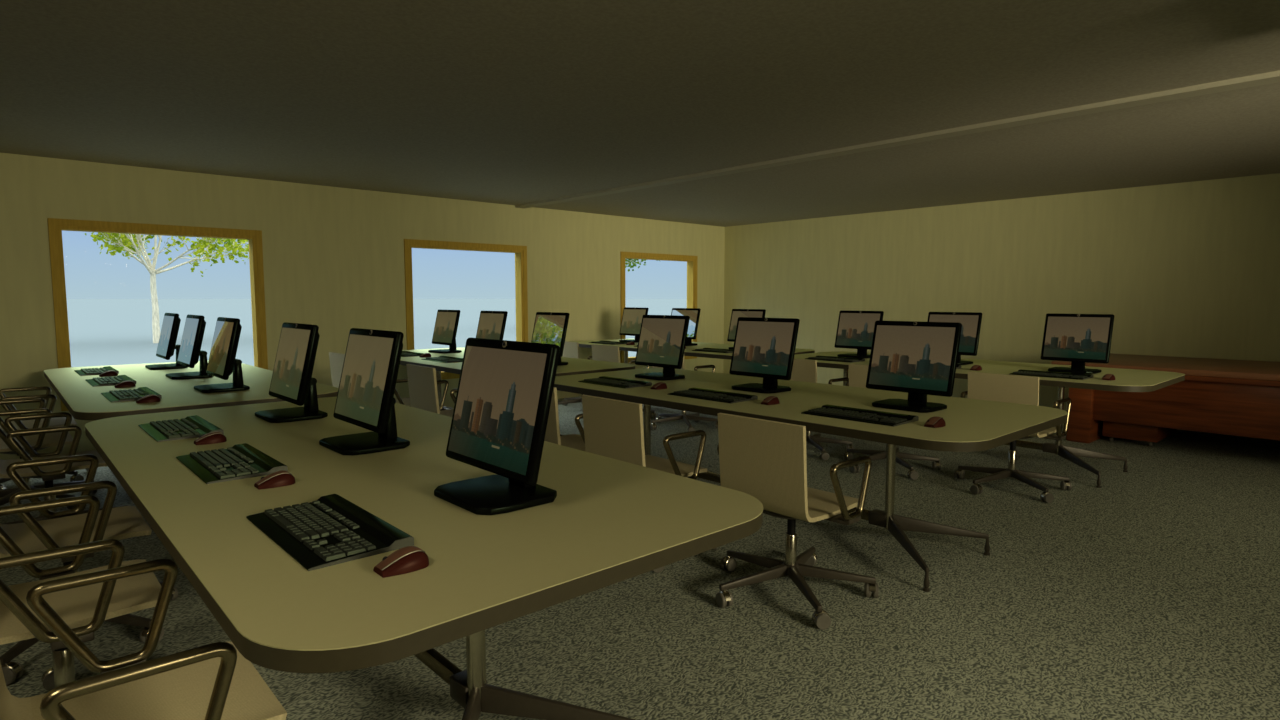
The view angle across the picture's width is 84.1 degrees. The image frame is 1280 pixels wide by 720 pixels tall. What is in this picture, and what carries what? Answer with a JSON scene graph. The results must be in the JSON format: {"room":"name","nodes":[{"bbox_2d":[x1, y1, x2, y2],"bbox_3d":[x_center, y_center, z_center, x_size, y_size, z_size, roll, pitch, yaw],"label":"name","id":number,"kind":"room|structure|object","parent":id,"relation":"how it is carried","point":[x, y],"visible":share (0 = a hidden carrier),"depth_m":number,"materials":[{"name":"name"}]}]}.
{"room":"computer lab","nodes":[
{"label":"computer lab","id":0,"kind":"room"},
{"bbox_2d":[0,153,724,459],"bbox_3d":[-2.562,-0.665,7.627,10.386,2.556,0.120,-5,7,-42],"label":"wall","id":1,"kind":"structure","parent":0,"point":[333,257],"depth_m":7.02,"materials":[{"name":"paper"}]},
{"bbox_2d":[47,218,267,410],"bbox_3d":[-4.130,-0.400,6.201,1.532,1.532,0.142,-5,7,-42],"label":"window","id":2,"kind":"structure","parent":1,"relation":"attached to","point":[55,226],"depth_m":6.01,"materials":[{"name":"brown wood"}]},
{"bbox_2d":[404,239,527,379],"bbox_3d":[-1.979,-0.571,8.159,1.536,1.532,0.142,-5,7,-42],"label":"window","id":3,"kind":"structure","parent":1,"relation":"attached to","point":[521,292],"depth_m":8.10,"materials":[{"name":"brown wood"}]},
{"bbox_2d":[620,252,697,363],"bbox_3d":[0.256,-0.749,10.193,1.506,1.532,0.142,-5,7,-42],"label":"window","id":4,"kind":"structure","parent":1,"relation":"attached to","point":[692,261],"depth_m":10.23,"materials":[{"name":"brown wood"}]},
{"bbox_2d":[0,0,1279,226],"bbox_3d":[1.323,-1.479,3.288,10.386,0.180,11.400,-5,7,-42],"label":"ceiling","id":5,"kind":"structure","parent":0,"point":[509,102],"depth_m":3.88,"materials":[{"name":"paint"}]},
{"bbox_2d":[515,70,1279,208],"bbox_3d":[2.408,-1.462,4.284,0.131,0.026,11.400,-5,7,-42],"label":"ceiling beam","id":6,"kind":"structure","parent":5,"relation":"attached to","point":[1270,77],"depth_m":4.51,"materials":[{"name":"paint"}]},
{"bbox_2d":[0,396,1279,719],"bbox_3d":[1.303,1.023,3.528,10.386,0.096,11.460,-5,7,-42],"label":"floor","id":7,"kind":"structure","parent":0,"point":[1152,592],"depth_m":2.82,"materials":[{"name":"carpet"}]},
{"bbox_2d":[0,386,88,490],"bbox_3d":[-4.244,0.456,4.941,0.715,0.789,0.687,-5,7,-42],"label":"swivel chair","id":8,"kind":"object","parent":7,"relation":"on","point":[58,421],"visible":0.38,"depth_m":4.88,"materials":[{"name":"metal"}]},
{"bbox_2d":[0,398,96,509],"bbox_3d":[-3.776,0.509,4.333,0.715,0.789,0.687,-5,7,-42],"label":"swivel chair","id":9,"kind":"object","parent":7,"relation":"on","point":[38,442],"visible":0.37,"depth_m":4.29,"materials":[{"name":"metal"}]},
{"bbox_2d":[0,412,126,524],"bbox_3d":[-3.150,0.558,3.766,0.715,0.789,0.687,-5,7,-42],"label":"swivel chair","id":10,"kind":"object","parent":7,"relation":"on","point":[48,473],"visible":0.5,"depth_m":3.68,"materials":[{"name":"metal"}]},
{"bbox_2d":[0,495,160,690],"bbox_3d":[-1.704,0.706,2.074,0.715,0.789,0.687,-5,7,-42],"label":"swivel chair","id":11,"kind":"object","parent":7,"relation":"on","point":[84,609],"visible":0.57,"depth_m":2.03,"materials":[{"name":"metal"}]},
{"bbox_2d":[0,454,177,685],"bbox_3d":[-2.172,0.653,2.682,0.715,0.789,0.687,-5,7,-42],"label":"swivel chair","id":12,"kind":"object","parent":7,"relation":"on","point":[63,528],"visible":0.55,"depth_m":2.62,"materials":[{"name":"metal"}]},
{"bbox_2d":[0,559,286,719],"bbox_3d":[-1.078,0.755,1.507,0.715,0.789,0.687,-5,7,-42],"label":"swivel chair","id":13,"kind":"object","parent":7,"relation":"on","point":[212,681],"visible":1,"depth_m":1.54,"materials":[{"name":"brown metal"}]},
{"bbox_2d":[44,360,338,420],"bbox_3d":[-3.111,0.493,4.785,1.248,0.742,2.905,-5,7,-42],"label":"conference table","id":14,"kind":"object","parent":7,"relation":"on","point":[84,401],"visible":0.32,"depth_m":4.08,"materials":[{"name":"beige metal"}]},
{"bbox_2d":[74,366,118,375],"bbox_3d":[-3.951,0.078,5.154,0.218,0.022,0.462,-5,7,-42],"label":"keyboard","id":15,"kind":"object","parent":14,"relation":"on","point":[94,371],"visible":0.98,"depth_m":5.13,"materials":[{"name":"black plastic"}]},
{"bbox_2d":[99,370,117,376],"bbox_3d":[-3.673,0.092,4.904,0.101,0.037,0.068,-5,7,-42],"label":"computer mouse","id":16,"kind":"object","parent":14,"relation":"on","point":[111,372],"visible":1,"depth_m":4.88,"materials":[{"name":"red plastic"}]},
{"bbox_2d":[85,375,135,386],"bbox_3d":[-3.399,0.131,4.553,0.218,0.022,0.462,-5,7,-42],"label":"keyboard","id":17,"kind":"object","parent":14,"relation":"on","point":[107,381],"visible":0.99,"depth_m":4.51,"materials":[{"name":"black plastic"}]},
{"bbox_2d":[115,380,135,387],"bbox_3d":[-3.123,0.144,4.304,0.101,0.037,0.068,-5,7,-42],"label":"computer mouse","id":18,"kind":"object","parent":14,"relation":"on","point":[128,383],"visible":1,"depth_m":4.29,"materials":[{"name":"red plastic"}]},
{"bbox_2d":[101,387,161,402],"bbox_3d":[-2.800,0.188,3.900,0.218,0.022,0.462,-5,7,-42],"label":"keyboard","id":19,"kind":"object","parent":14,"relation":"on","point":[121,395],"visible":0.98,"depth_m":3.86,"materials":[{"name":"black plastic"}]},
{"bbox_2d":[136,394,160,403],"bbox_3d":[-2.546,0.199,3.675,0.101,0.037,0.068,-5,7,-42],"label":"computer mouse","id":20,"kind":"object","parent":14,"relation":"on","point":[152,398],"visible":1,"depth_m":3.66,"materials":[{"name":"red plastic"}]},
{"bbox_2d":[145,313,187,369],"bbox_3d":[-3.655,-0.149,5.461,0.242,0.422,0.442,-5,7,-42],"label":"computer monitor","id":21,"kind":"object","parent":14,"relation":"on","point":[166,347],"visible":1,"depth_m":5.38,"materials":[{"name":"black plastic"}]},
{"bbox_2d":[165,314,213,379],"bbox_3d":[-3.078,-0.095,4.832,0.242,0.422,0.442,-5,7,-42],"label":"computer monitor","id":22,"kind":"object","parent":14,"relation":"on","point":[190,350],"visible":1,"depth_m":4.77,"materials":[{"name":"black plastic"}]},
{"bbox_2d":[194,317,249,392],"bbox_3d":[-2.465,-0.036,4.163,0.242,0.422,0.442,-5,7,-42],"label":"computer monitor","id":23,"kind":"object","parent":14,"relation":"on","point":[222,363],"visible":1,"depth_m":4.11,"materials":[{"name":"black plastic"}]},
{"bbox_2d":[329,352,400,394],"bbox_3d":[-2.528,0.319,6.514,0.715,0.789,0.687,-5,7,-42],"label":"swivel chair","id":24,"kind":"object","parent":7,"relation":"on","point":[336,359],"visible":0.06,"depth_m":6.38,"materials":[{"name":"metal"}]},
{"bbox_2d":[394,379,410,405],"bbox_3d":[-2.060,0.372,5.907,0.715,0.789,0.687,-5,7,-42],"label":"swivel chair","id":25,"kind":"object","parent":7,"relation":"on","point":[405,401],"visible":0.02,"depth_m":5.63,"materials":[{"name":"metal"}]},
{"bbox_2d":[85,397,762,719],"bbox_3d":[-1.038,0.690,2.526,1.248,0.742,2.905,-5,7,-42],"label":"conference table","id":26,"kind":"object","parent":7,"relation":"on","point":[610,521],"visible":0.67,"depth_m":1.68,"materials":[{"name":"beige laminate"}]},
{"bbox_2d":[138,415,223,441],"bbox_3d":[-1.878,0.275,2.894,0.218,0.022,0.462,-5,7,-42],"label":"keyboard","id":27,"kind":"object","parent":26,"relation":"on","point":[195,426],"visible":1,"depth_m":2.85,"materials":[{"name":"black plastic"}]},
{"bbox_2d":[194,432,226,444],"bbox_3d":[-1.601,0.289,2.645,0.101,0.037,0.068,-5,7,-42],"label":"computer mouse","id":28,"kind":"object","parent":26,"relation":"on","point":[213,437],"visible":1,"depth_m":2.62,"materials":[{"name":"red plastic"}]},
{"bbox_2d":[176,443,287,483],"bbox_3d":[-1.327,0.328,2.293,0.218,0.022,0.462,-5,7,-42],"label":"keyboard","id":29,"kind":"object","parent":26,"relation":"on","point":[239,461],"visible":1,"depth_m":2.25,"materials":[{"name":"black plastic"}]},
{"bbox_2d":[254,470,294,489],"bbox_3d":[-1.051,0.341,2.045,0.101,0.037,0.068,-5,7,-42],"label":"computer mouse","id":30,"kind":"object","parent":26,"relation":"on","point":[276,479],"visible":1,"depth_m":2.02,"materials":[{"name":"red plastic"}]},
{"bbox_2d":[255,322,327,422],"bbox_3d":[-1.583,0.048,3.202,0.242,0.422,0.442,-5,7,-42],"label":"computer monitor","id":31,"kind":"object","parent":26,"relation":"on","point":[292,381],"visible":1,"depth_m":3.16,"materials":[{"name":"black plastic"}]},
{"bbox_2d":[246,494,413,570],"bbox_3d":[-0.728,0.385,1.640,0.218,0.022,0.462,-5,7,-42],"label":"keyboard","id":32,"kind":"object","parent":26,"relation":"on","point":[330,530],"visible":1,"depth_m":1.59,"materials":[{"name":"black plastic"}]},
{"bbox_2d":[319,328,409,455],"bbox_3d":[-1.006,0.102,2.573,0.242,0.422,0.442,-5,7,-42],"label":"computer monitor","id":33,"kind":"object","parent":26,"relation":"on","point":[365,399],"visible":1,"depth_m":2.54,"materials":[{"name":"black plastic"}]},
{"bbox_2d":[373,546,428,577],"bbox_3d":[-0.473,0.396,1.415,0.101,0.037,0.068,-5,7,-42],"label":"computer mouse","id":34,"kind":"object","parent":26,"relation":"on","point":[408,559],"visible":1,"depth_m":1.40,"materials":[{"name":"red plastic"}]},
{"bbox_2d":[434,338,559,514],"bbox_3d":[-0.392,0.161,1.904,0.242,0.422,0.442,-5,7,-42],"label":"computer monitor","id":35,"kind":"object","parent":26,"relation":"on","point":[499,422],"visible":1,"depth_m":1.87,"materials":[{"name":"black plastic"}]},
{"bbox_2d":[406,364,456,416],"bbox_3d":[-1.435,0.421,5.340,0.715,0.789,0.687,-5,7,-42],"label":"swivel chair","id":36,"kind":"object","parent":7,"relation":"on","point":[422,382],"visible":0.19,"depth_m":5.15,"materials":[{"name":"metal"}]},
{"bbox_2d":[400,348,634,435],"bbox_3d":[-1.395,0.356,6.358,1.248,0.742,2.905,-5,7,-42],"label":"conference table","id":37,"kind":"object","parent":7,"relation":"on","point":[575,366],"visible":0.15,"depth_m":5.77,"materials":[{"name":"beige laminate"}]},
{"bbox_2d":[401,351,423,356],"bbox_3d":[-2.235,-0.059,6.727,0.218,0.022,0.462,-5,7,-42],"label":"keyboard","id":38,"kind":"object","parent":37,"relation":"on","point":[404,353],"visible":0.56,"depth_m":6.62,"materials":[{"name":"black plastic"}]},
{"bbox_2d":[419,353,430,357],"bbox_3d":[-1.958,-0.045,6.477,0.101,0.037,0.068,-5,7,-42],"label":"computer mouse","id":39,"kind":"object","parent":37,"relation":"on","point":[424,354],"visible":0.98,"depth_m":6.46,"materials":[{"name":"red plastic"}]},
{"bbox_2d":[421,356,462,362],"bbox_3d":[-1.683,-0.007,6.126,0.218,0.022,0.462,-5,7,-42],"label":"keyboard","id":40,"kind":"object","parent":37,"relation":"on","point":[444,359],"visible":0.99,"depth_m":6.08,"materials":[{"name":"black plastic"}]},
{"bbox_2d":[428,309,461,353],"bbox_3d":[-1.939,-0.287,7.035,0.242,0.422,0.442,-5,7,-42],"label":"computer monitor","id":41,"kind":"object","parent":37,"relation":"on","point":[446,324],"visible":1,"depth_m":7.01,"materials":[{"name":"black plastic"}]},
{"bbox_2d":[476,311,507,339],"bbox_3d":[-1.362,-0.232,6.405,0.242,0.422,0.442,-5,7,-42],"label":"computer monitor","id":42,"kind":"object","parent":37,"relation":"on","point":[491,325],"visible":0.73,"depth_m":6.38,"materials":[{"name":"black plastic"}]},
{"bbox_2d":[531,312,569,365],"bbox_3d":[-0.749,-0.173,5.737,0.242,0.422,0.442,-5,7,-42],"label":"computer monitor","id":43,"kind":"object","parent":37,"relation":"on","point":[549,327],"visible":0.79,"depth_m":5.71,"materials":[{"name":"black plastic"}]},
{"bbox_2d":[544,387,585,450],"bbox_3d":[-0.456,0.516,4.255,0.715,0.789,0.687,-5,7,-42],"label":"swivel chair","id":44,"kind":"object","parent":7,"relation":"on","point":[552,435],"visible":0.13,"depth_m":3.94,"materials":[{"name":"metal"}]},
{"bbox_2d":[558,342,591,410],"bbox_3d":[-0.677,0.171,8.209,0.715,0.789,0.687,-5,7,-42],"label":"swivel chair","id":45,"kind":"object","parent":7,"relation":"on","point":[571,349],"visible":0.19,"depth_m":7.98,"materials":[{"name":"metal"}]},
{"bbox_2d":[591,344,655,418],"bbox_3d":[-0.210,0.224,7.601,0.715,0.789,0.687,-5,7,-42],"label":"swivel chair","id":46,"kind":"object","parent":7,"relation":"on","point":[608,353],"visible":0.16,"depth_m":7.40,"materials":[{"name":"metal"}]},
{"bbox_2d":[582,395,716,572],"bbox_3d":[0.012,0.569,3.648,0.715,0.789,0.687,-5,7,-42],"label":"swivel chair","id":47,"kind":"object","parent":7,"relation":"on","point":[613,428],"visible":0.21,"depth_m":3.45,"materials":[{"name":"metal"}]},
{"bbox_2d":[651,357,717,431],"bbox_3d":[0.416,0.273,7.034,0.715,0.789,0.687,-5,7,-42],"label":"swivel chair","id":48,"kind":"object","parent":7,"relation":"on","point":[683,416],"visible":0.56,"depth_m":6.97,"materials":[{"name":"metal"}]},
{"bbox_2d":[573,339,814,363],"bbox_3d":[0.456,0.208,8.053,1.248,0.742,2.905,-5,7,-42],"label":"conference table","id":49,"kind":"object","parent":7,"relation":"on","point":[688,351],"visible":0.21,"depth_m":7.74,"materials":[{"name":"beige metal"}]},
{"bbox_2d":[589,341,626,344],"bbox_3d":[-0.384,-0.207,8.421,0.218,0.022,0.462,-5,7,-42],"label":"keyboard","id":50,"kind":"object","parent":49,"relation":"on","point":[595,342],"visible":1,"depth_m":8.37,"materials":[{"name":"black plastic"}]},
{"bbox_2d":[619,307,648,342],"bbox_3d":[-0.089,-0.434,8.729,0.242,0.422,0.442,-5,7,-42],"label":"computer monitor","id":51,"kind":"object","parent":49,"relation":"on","point":[631,321],"visible":0.88,"depth_m":8.73,"materials":[{"name":"black plastic"}]},
{"bbox_2d":[671,308,700,345],"bbox_3d":[0.488,-0.380,8.100,0.242,0.422,0.442,-5,7,-42],"label":"computer monitor","id":52,"kind":"object","parent":49,"relation":"on","point":[693,313],"visible":0.46,"depth_m":8.01,"materials":[{"name":"black plastic"}]},
{"bbox_2d":[692,348,732,352],"bbox_3d":[0.766,-0.098,7.168,0.218,0.022,0.462,-5,7,-42],"label":"keyboard","id":53,"kind":"object","parent":49,"relation":"on","point":[716,350],"visible":0.98,"depth_m":7.14,"materials":[{"name":"black plastic"}]},
{"bbox_2d":[727,309,765,348],"bbox_3d":[1.102,-0.321,7.431,0.242,0.422,0.442,-5,7,-42],"label":"computer monitor","id":54,"kind":"object","parent":49,"relation":"on","point":[760,313],"visible":0.32,"depth_m":7.51,"materials":[{"name":"black plastic"}]},
{"bbox_2d":[716,413,878,629],"bbox_3d":[0.638,0.618,3.081,0.715,0.789,0.687,-5,7,-42],"label":"swivel chair","id":55,"kind":"object","parent":7,"relation":"on","point":[765,460],"visible":0.98,"depth_m":2.92,"materials":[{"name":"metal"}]},
{"bbox_2d":[554,368,1067,591],"bbox_3d":[0.678,0.553,4.099,1.248,0.742,2.905,-5,7,-42],"label":"conference table","id":56,"kind":"object","parent":7,"relation":"on","point":[972,425],"visible":0.64,"depth_m":3.54,"materials":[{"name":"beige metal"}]},
{"bbox_2d":[578,376,651,388],"bbox_3d":[-0.163,0.138,4.468,0.218,0.022,0.462,-5,7,-42],"label":"keyboard","id":57,"kind":"object","parent":56,"relation":"on","point":[603,380],"visible":1,"depth_m":4.42,"materials":[{"name":"black plastic"}]},
{"bbox_2d":[651,382,666,389],"bbox_3d":[0.115,0.152,4.218,0.101,0.037,0.068,-5,7,-42],"label":"computer mouse","id":58,"kind":"object","parent":56,"relation":"on","point":[660,385],"visible":1,"depth_m":4.20,"materials":[{"name":"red plastic"}]},
{"bbox_2d":[635,315,689,380],"bbox_3d":[0.133,-0.090,4.775,0.242,0.422,0.442,-5,7,-42],"label":"computer monitor","id":59,"kind":"object","parent":56,"relation":"on","point":[662,338],"visible":1,"depth_m":4.75,"materials":[{"name":"black plastic"}]},
{"bbox_2d":[667,388,757,402],"bbox_3d":[0.389,0.190,3.867,0.218,0.022,0.462,-5,7,-42],"label":"keyboard","id":60,"kind":"object","parent":56,"relation":"on","point":[697,393],"visible":1,"depth_m":3.83,"materials":[{"name":"black plastic"}]},
{"bbox_2d":[729,317,799,393],"bbox_3d":[0.710,-0.035,4.146,0.242,0.422,0.442,-5,7,-42],"label":"computer monitor","id":61,"kind":"object","parent":56,"relation":"on","point":[764,348],"visible":1,"depth_m":4.12,"materials":[{"name":"black plastic"}]},
{"bbox_2d":[761,396,778,404],"bbox_3d":[0.665,0.204,3.618,0.101,0.037,0.068,-5,7,-42],"label":"computer mouse","id":62,"kind":"object","parent":56,"relation":"on","point":[771,400],"visible":1,"depth_m":3.59,"materials":[{"name":"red plastic"}]},
{"bbox_2d":[801,404,918,426],"bbox_3d":[0.988,0.247,3.214,0.218,0.022,0.462,-5,7,-42],"label":"keyboard","id":63,"kind":"object","parent":56,"relation":"on","point":[831,411],"visible":1,"depth_m":3.18,"materials":[{"name":"black plastic"}]},
{"bbox_2d":[866,321,961,412],"bbox_3d":[1.323,0.024,3.478,0.242,0.422,0.442,-5,7,-42],"label":"computer monitor","id":64,"kind":"object","parent":56,"relation":"on","point":[917,359],"visible":1,"depth_m":3.46,"materials":[{"name":"black plastic"}]},
{"bbox_2d":[924,416,945,427],"bbox_3d":[1.242,0.259,2.989,0.101,0.037,0.068,-5,7,-42],"label":"computer mouse","id":65,"kind":"object","parent":56,"relation":"on","point":[933,422],"visible":1,"depth_m":2.96,"materials":[{"name":"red plastic"}]},
{"bbox_2d":[791,359,853,459],"bbox_3d":[1.395,0.368,5.949,0.715,0.789,0.687,-5,7,-42],"label":"swivel chair","id":66,"kind":"object","parent":7,"relation":"on","point":[803,370],"visible":0.33,"depth_m":5.70,"materials":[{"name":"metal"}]},
{"bbox_2d":[843,364,940,479],"bbox_3d":[1.863,0.421,5.342,0.715,0.789,0.687,-5,7,-42],"label":"swivel chair","id":67,"kind":"object","parent":7,"relation":"on","point":[857,373],"visible":0.41,"depth_m":5.28,"materials":[{"name":"metal"}]},
{"bbox_2d":[794,351,1184,487],"bbox_3d":[2.528,0.405,5.793,1.248,0.742,2.905,-5,7,-42],"label":"conference table","id":68,"kind":"object","parent":7,"relation":"on","point":[1126,380],"visible":0.58,"depth_m":5.21,"materials":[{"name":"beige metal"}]},
{"bbox_2d":[805,355,864,362],"bbox_3d":[1.688,-0.010,6.162,0.218,0.022,0.462,-5,7,-42],"label":"keyboard","id":69,"kind":"object","parent":68,"relation":"on","point":[824,358],"visible":1,"depth_m":6.12,"materials":[{"name":"black plastic"}]},
{"bbox_2d":[834,310,883,358],"bbox_3d":[1.984,-0.237,6.470,0.242,0.422,0.442,-5,7,-42],"label":"computer monitor","id":70,"kind":"object","parent":68,"relation":"on","point":[855,329],"visible":0.91,"depth_m":6.48,"materials":[{"name":"black plastic"}]},
{"bbox_2d":[927,312,981,364],"bbox_3d":[2.561,-0.182,5.841,0.242,0.422,0.442,-5,7,-42],"label":"computer monitor","id":71,"kind":"object","parent":68,"relation":"on","point":[970,321],"visible":0.49,"depth_m":5.75,"materials":[{"name":"black plastic"}]},
{"bbox_2d":[970,365,981,370],"bbox_3d":[2.516,0.056,5.312,0.101,0.037,0.068,-5,7,-42],"label":"computer mouse","id":72,"kind":"object","parent":68,"relation":"on","point":[975,367],"visible":1,"depth_m":5.29,"materials":[{"name":"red plastic"}]},
{"bbox_2d":[1010,369,1092,379],"bbox_3d":[2.838,0.100,4.908,0.218,0.022,0.462,-5,7,-42],"label":"keyboard","id":73,"kind":"object","parent":68,"relation":"on","point":[1077,376],"visible":1,"depth_m":4.87,"materials":[{"name":"black plastic"}]},
{"bbox_2d":[1041,313,1114,373],"bbox_3d":[3.174,-0.124,5.172,0.242,0.422,0.442,-5,7,-42],"label":"computer monitor","id":74,"kind":"object","parent":68,"relation":"on","point":[1079,339],"visible":1,"depth_m":5.16,"materials":[{"name":"black plastic"}]},
{"bbox_2d":[1102,374,1114,380],"bbox_3d":[3.093,0.111,4.683,0.101,0.037,0.068,-5,7,-42],"label":"computer mouse","id":75,"kind":"object","parent":68,"relation":"on","point":[1109,377],"visible":1,"depth_m":4.66,"materials":[{"name":"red plastic"}]},
{"bbox_2d":[954,372,1071,502],"bbox_3d":[2.488,0.470,4.775,0.715,0.789,0.687,-5,7,-42],"label":"swivel chair","id":76,"kind":"object","parent":7,"relation":"on","point":[1018,389],"visible":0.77,"depth_m":4.62,"materials":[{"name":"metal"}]},
{"bbox_2d":[1051,353,1279,445],"bbox_3d":[5.131,0.409,5.913,1.422,0.714,2.682,-5,7,-42],"label":"wooden desk","id":77,"kind":"object","parent":7,"relation":"on","point":[1220,396],"visible":0.83,"depth_m":5.82,"materials":[{"name":"brown wood"}]},
{"bbox_2d":[723,173,1279,440],"bbox_3d":[5.183,-0.609,6.985,0.180,2.556,11.520,-5,7,-42],"label":"wall","id":78,"kind":"structure","parent":0,"point":[1185,269],"depth_m":7.69,"materials":[{"name":"paper"}]},
{"label":"outside","id":79,"kind":"structure","parent":0,"visible":0},
{"bbox_2d":[67,299,686,366],"bbox_3d":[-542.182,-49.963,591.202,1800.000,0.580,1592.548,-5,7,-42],"label":"ground","id":80,"kind":"structure","parent":79,"point":[102,332],"depth_m":39.55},
{"bbox_2d":[85,232,248,342],"bbox_3d":[-13.360,-3.888,20.124,6.015,6.910,6.449,-2,5,-17],"label":"tree","id":81,"kind":"object","parent":80,"relation":"on","point":[123,242],"visible":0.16,"depth_m":20.38,"materials":[{"name":"green plant"}]},
{"bbox_2d":[625,259,659,271],"bbox_3d":[-1.712,-4.749,30.144,7.648,6.886,6.716,-1,5,-15],"label":"tree","id":82,"kind":"object","parent":80,"relation":"on","point":[628,261],"visible":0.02,"depth_m":29.96,"materials":[{"name":"green plant"}]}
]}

